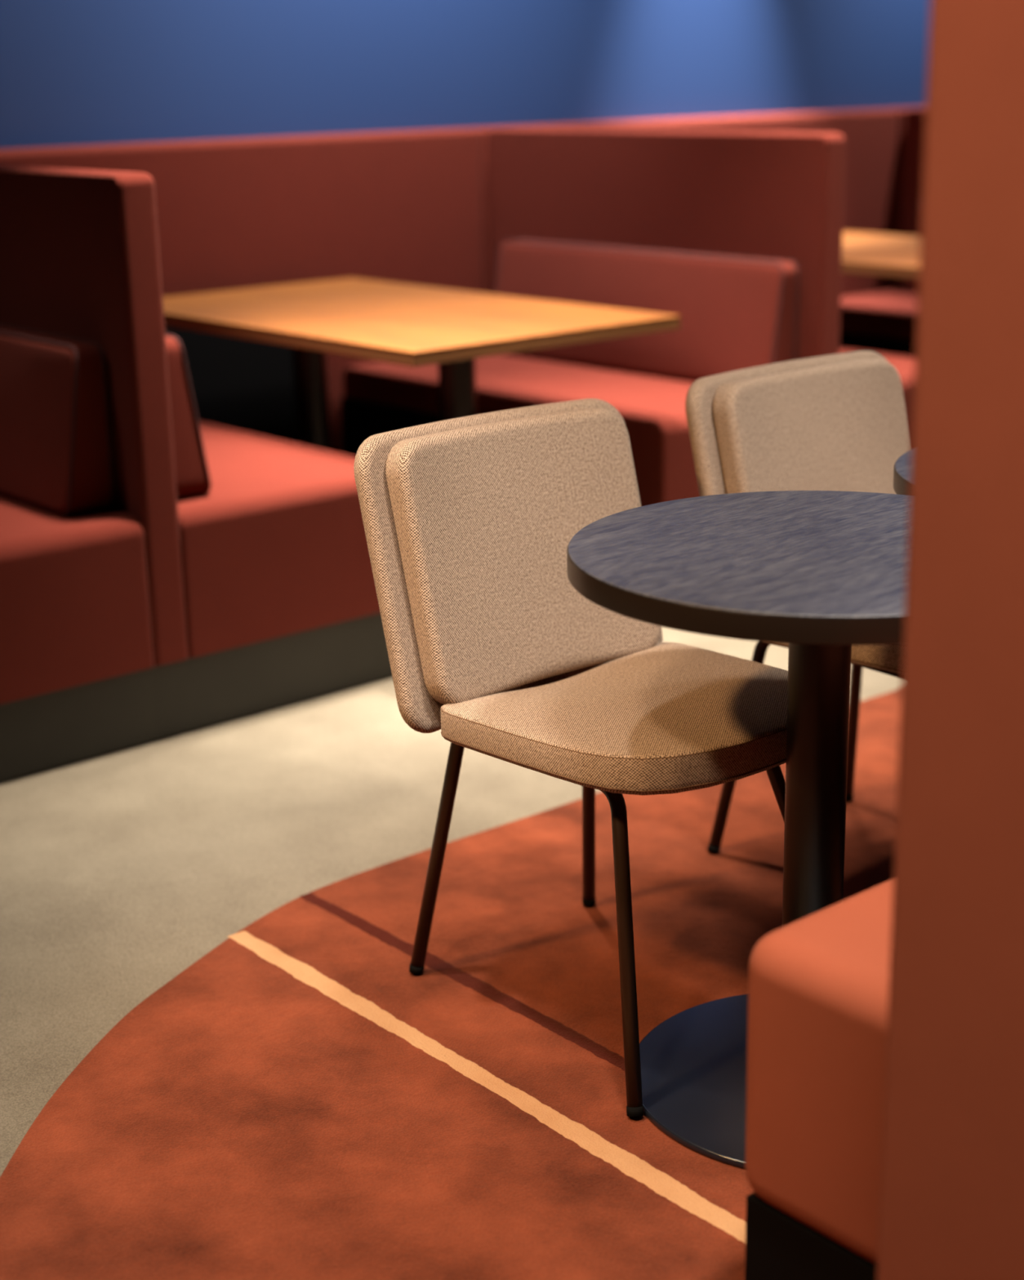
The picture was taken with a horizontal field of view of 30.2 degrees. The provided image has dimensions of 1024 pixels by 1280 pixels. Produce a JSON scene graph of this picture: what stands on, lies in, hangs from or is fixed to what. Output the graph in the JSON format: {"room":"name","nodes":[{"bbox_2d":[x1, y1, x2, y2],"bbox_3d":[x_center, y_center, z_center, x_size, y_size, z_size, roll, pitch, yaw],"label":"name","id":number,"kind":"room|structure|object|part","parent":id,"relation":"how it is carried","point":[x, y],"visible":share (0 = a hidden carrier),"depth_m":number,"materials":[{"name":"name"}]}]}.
{"room":"restaurant dining area","nodes":[
{"label":"restaurant dining area","id":0,"kind":"room"},
{"bbox_2d":[0,626,902,1176],"bbox_3d":[2.035,0.496,2.917,11.500,0.100,8.400,-15,22,-38],"label":"floor","id":1,"kind":"structure","parent":0,"point":[120,871],"depth_m":3.40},
{"bbox_2d":[0,495,156,783],"bbox_3d":[-1.376,-0.095,4.111,0.584,0.474,1.342,-15,22,-38],"label":"bench","id":2,"kind":"object","parent":1,"relation":"on","point":[77,655],"visible":1,"depth_m":3.70,"materials":[{"name":"fabric"}]},
{"bbox_2d":[0,324,114,516],"bbox_3d":[-1.201,-0.525,4.123,0.117,0.333,1.138,-15,22,-38],"label":"cushion","id":3,"kind":"object","parent":2,"relation":"on","point":[55,458],"visible":1,"depth_m":3.75,"materials":[{"name":"fabric"}]},
{"bbox_2d":[0,164,190,741],"bbox_3d":[-1.131,-0.476,4.222,0.080,1.129,1.342,-15,22,-38],"label":"divider","id":4,"kind":"object","parent":1,"relation":"on","point":[79,249],"visible":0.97,"depth_m":3.74,"materials":[{"name":"fabric"}]},
{"bbox_2d":[0,128,483,453],"bbox_3d":[-0.871,-0.823,5.354,2.016,1.129,0.112,-15,22,-38],"label":"screen","id":5,"kind":"object","parent":1,"relation":"on","point":[399,206],"visible":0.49,"depth_m":5.43,"materials":[{"name":"fabric"}]},
{"bbox_2d":[177,420,392,732],"bbox_3d":[-0.873,-0.229,4.522,0.584,0.474,1.342,-15,22,-38],"label":"bench","id":6,"kind":"object","parent":1,"relation":"on","point":[282,608],"visible":0.31,"depth_m":4.01,"materials":[{"name":"fabric"}]},
{"bbox_2d":[164,333,210,497],"bbox_3d":[-1.026,-0.562,4.234,0.117,0.333,1.138,-15,22,-38],"label":"cushion","id":7,"kind":"object","parent":6,"relation":"on","point":[191,468],"visible":0.06,"depth_m":3.83,"materials":[{"name":"fabric"}]},
{"bbox_2d":[162,277,679,451],"bbox_3d":[-0.330,-0.479,4.866,0.805,0.732,1.330,-15,22,-38],"label":"table","id":8,"kind":"object","parent":1,"relation":"on","point":[409,325],"visible":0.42,"depth_m":4.58,"materials":[{"name":"oak wood"},{"name":"black metal"}]},
{"bbox_2d":[0,688,901,1279],"bbox_3d":[0.901,0.473,2.881,3.658,0.008,2.034,-15,22,-38],"label":"area rug","id":9,"kind":"object","parent":1,"relation":"on","point":[296,1102],"visible":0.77,"depth_m":2.56,"materials":[{"name":"carpet"}]},
{"bbox_2d":[353,398,787,1116],"bbox_3d":[0.142,0.123,2.661,0.500,0.819,0.584,-15,22,-38],"label":"upholstered chair","id":10,"kind":"object","parent":9,"relation":"on","point":[470,522],"visible":0.92,"depth_m":2.62,"materials":[{"name":"brown fabric"}]},
{"bbox_3d":[-0.096,0.303,2.778,0.123,0.401,0.036,5,18,20],"label":"leg","id":11,"kind":"part","parent":10,"relation":"part of","materials":[{"name":"brown metal"}]},
{"bbox_3d":[0.123,0.245,2.957,0.036,0.401,0.123,-5,17,-11],"label":"leg","id":12,"kind":"part","parent":10,"relation":"part of","materials":[{"name":"brown metal"}]},
{"bbox_3d":[0.199,0.103,2.594,0.456,0.064,0.420,-15,22,-38],"label":"seat","id":13,"kind":"part","parent":10,"relation":"part of","materials":[{"name":"beige fabric"}]},
{"bbox_3d":[0.145,0.393,2.466,0.033,0.402,0.181,-4,17,-10],"label":"leg","id":14,"kind":"part","parent":10,"relation":"part of","materials":[{"name":"brown metal"}]},
{"bbox_3d":[0.409,0.323,2.681,0.181,0.403,0.033,5,18,19],"label":"leg","id":15,"kind":"part","parent":10,"relation":"part of","materials":[{"name":"brown metal"}]},
{"bbox_2d":[566,490,909,1168],"bbox_3d":[0.386,0.235,2.422,0.624,0.733,0.624,-15,22,-38],"label":"round table","id":16,"kind":"object","parent":9,"relation":"on","point":[821,574],"visible":0.59,"depth_m":2.36,"materials":[{"name":"black wood"}]},
{"bbox_3d":[0.393,0.580,2.526,0.474,0.011,0.474,-15,22,-38],"label":"plate","id":17,"kind":"part","parent":16,"relation":"part of","materials":[{"name":"black metal"}]},
{"bbox_2d":[684,351,911,853],"bbox_3d":[0.632,-0.012,3.074,0.500,0.819,0.584,-15,22,-38],"label":"upholstered chair","id":18,"kind":"object","parent":9,"relation":"on","point":[838,421],"visible":0.37,"depth_m":3.10,"materials":[{"name":"beige fabric"}]},
{"bbox_3d":[0.394,0.168,3.191,0.123,0.401,0.036,5,18,20],"label":"leg","id":19,"kind":"part","parent":18,"relation":"part of","materials":[{"name":"brown metal"}]},
{"bbox_3d":[0.688,-0.031,3.007,0.456,0.064,0.420,-15,22,-38],"label":"seat","id":20,"kind":"part","parent":18,"relation":"part of","materials":[{"name":"beige fabric"}]},
{"bbox_3d":[0.613,0.110,3.369,0.036,0.401,0.123,-5,17,-11],"label":"leg","id":21,"kind":"part","parent":18,"relation":"part of","materials":[{"name":"brown metal"}]},
{"bbox_3d":[0.523,0.023,3.005,0.020,0.020,0.272,-14,21,-36],"label":"rail","id":22,"kind":"part","parent":18,"relation":"part of","materials":[{"name":"brown metal"}]},
{"bbox_2d":[744,878,893,1279],"bbox_3d":[1.295,0.343,2.481,2.300,0.457,0.600,-15,22,-38],"label":"bench","id":23,"kind":"object","parent":9,"relation":"on","point":[819,981],"visible":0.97,"depth_m":1.89,"materials":[{"name":"orange fabric"}]},
{"bbox_2d":[893,449,911,495],"bbox_3d":[0.869,0.108,2.810,0.624,0.733,0.624,-15,22,-38],"label":"round table","id":24,"kind":"object","parent":9,"relation":"on","point":[901,475],"visible":0.17,"depth_m":2.72,"materials":[{"name":"black metal"}]},
{"bbox_2d":[876,0,1023,1279],"bbox_3d":[0.614,0.114,1.273,0.122,1.620,0.800,-15,22,-38],"label":"divider","id":25,"kind":"object","parent":9,"relation":"on","point":[951,1207],"visible":1,"depth_m":1.48,"materials":[{"name":"orange fabric"}]},
{"bbox_2d":[340,354,699,506],"bbox_3d":[0.154,-0.504,5.361,0.584,0.474,1.342,-15,22,-38],"label":"bench","id":26,"kind":"object","parent":1,"relation":"on","point":[379,397],"visible":0.3,"depth_m":5.19,"materials":[{"name":"fabric"}]},
{"bbox_2d":[494,238,798,382],"bbox_3d":[0.339,-0.931,5.363,0.117,0.333,1.138,-15,22,-38],"label":"cushion","id":27,"kind":"object","parent":26,"relation":"on","point":[735,313],"visible":0.8,"depth_m":5.20,"materials":[{"name":"fabric"}]},
{"bbox_2d":[487,127,844,359],"bbox_3d":[0.399,-0.885,5.472,0.080,1.129,1.342,-15,22,-38],"label":"divider","id":28,"kind":"object","parent":1,"relation":"on","point":[774,195],"visible":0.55,"depth_m":5.19,"materials":[{"name":"fabric"}]},
{"bbox_2d":[471,108,898,297],"bbox_3d":[0.660,-1.232,6.604,2.016,1.129,0.112,-15,22,-38],"label":"screen","id":29,"kind":"object","parent":1,"relation":"on","point":[870,135],"visible":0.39,"depth_m":6.93,"materials":[{"name":"fabric"}]},
{"bbox_2d":[839,348,915,445],"bbox_3d":[0.657,-0.638,5.773,0.584,0.474,1.342,-15,22,-38],"label":"bench","id":30,"kind":"object","parent":1,"relation":"on","point":[904,366],"visible":0.02,"depth_m":5.27,"materials":[{"name":"fabric"}]},
{"bbox_2d":[839,288,917,357],"bbox_3d":[1.684,-0.913,6.612,0.584,0.474,1.342,-15,22,-38],"label":"bench","id":31,"kind":"object","parent":1,"relation":"on","point":[885,322],"visible":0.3,"depth_m":6.64,"materials":[{"name":"fabric"}]},
{"bbox_2d":[907,278,918,293],"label":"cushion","id":32,"kind":"object","parent":31,"relation":"on","point":[913,285],"depth_m":7.01,"materials":[{"name":"fabric"}]},
{"bbox_2d":[913,201,921,236],"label":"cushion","id":33,"kind":"object","parent":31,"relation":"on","point":[917,224],"depth_m":6.98,"materials":[{"name":"fabric"}]},
{"bbox_2d":[841,231,919,279],"bbox_3d":[1.200,-0.888,6.117,0.805,0.732,1.330,-15,22,-38],"label":"table","id":34,"kind":"object","parent":1,"relation":"on","point":[862,253],"visible":0.02,"depth_m":5.83,"materials":[{"name":"brown wood"}]},
{"bbox_2d":[889,106,925,289],"bbox_3d":[2.190,-1.641,7.854,2.016,1.129,0.112,-15,22,-38],"label":"screen","id":35,"kind":"object","parent":1,"relation":"on","point":[902,111],"visible":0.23,"depth_m":7.11,"materials":[{"name":"fabric"}]},
{"bbox_2d":[898,107,925,288],"bbox_3d":[1.929,-1.294,6.723,0.080,1.129,1.342,-15,22,-38],"label":"divider","id":36,"kind":"object","parent":1,"relation":"on","point":[914,131],"visible":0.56,"depth_m":7.05,"materials":[{"name":"fabric"}]},
{"bbox_2d":[0,0,929,149],"bbox_3d":[-0.669,-1.841,5.461,11.500,3.008,0.195,-15,22,-38],"label":"wall","id":37,"kind":"structure","parent":0,"point":[73,73],"depth_m":5.72,"materials":[{"name":"blue paint"}]}
]}

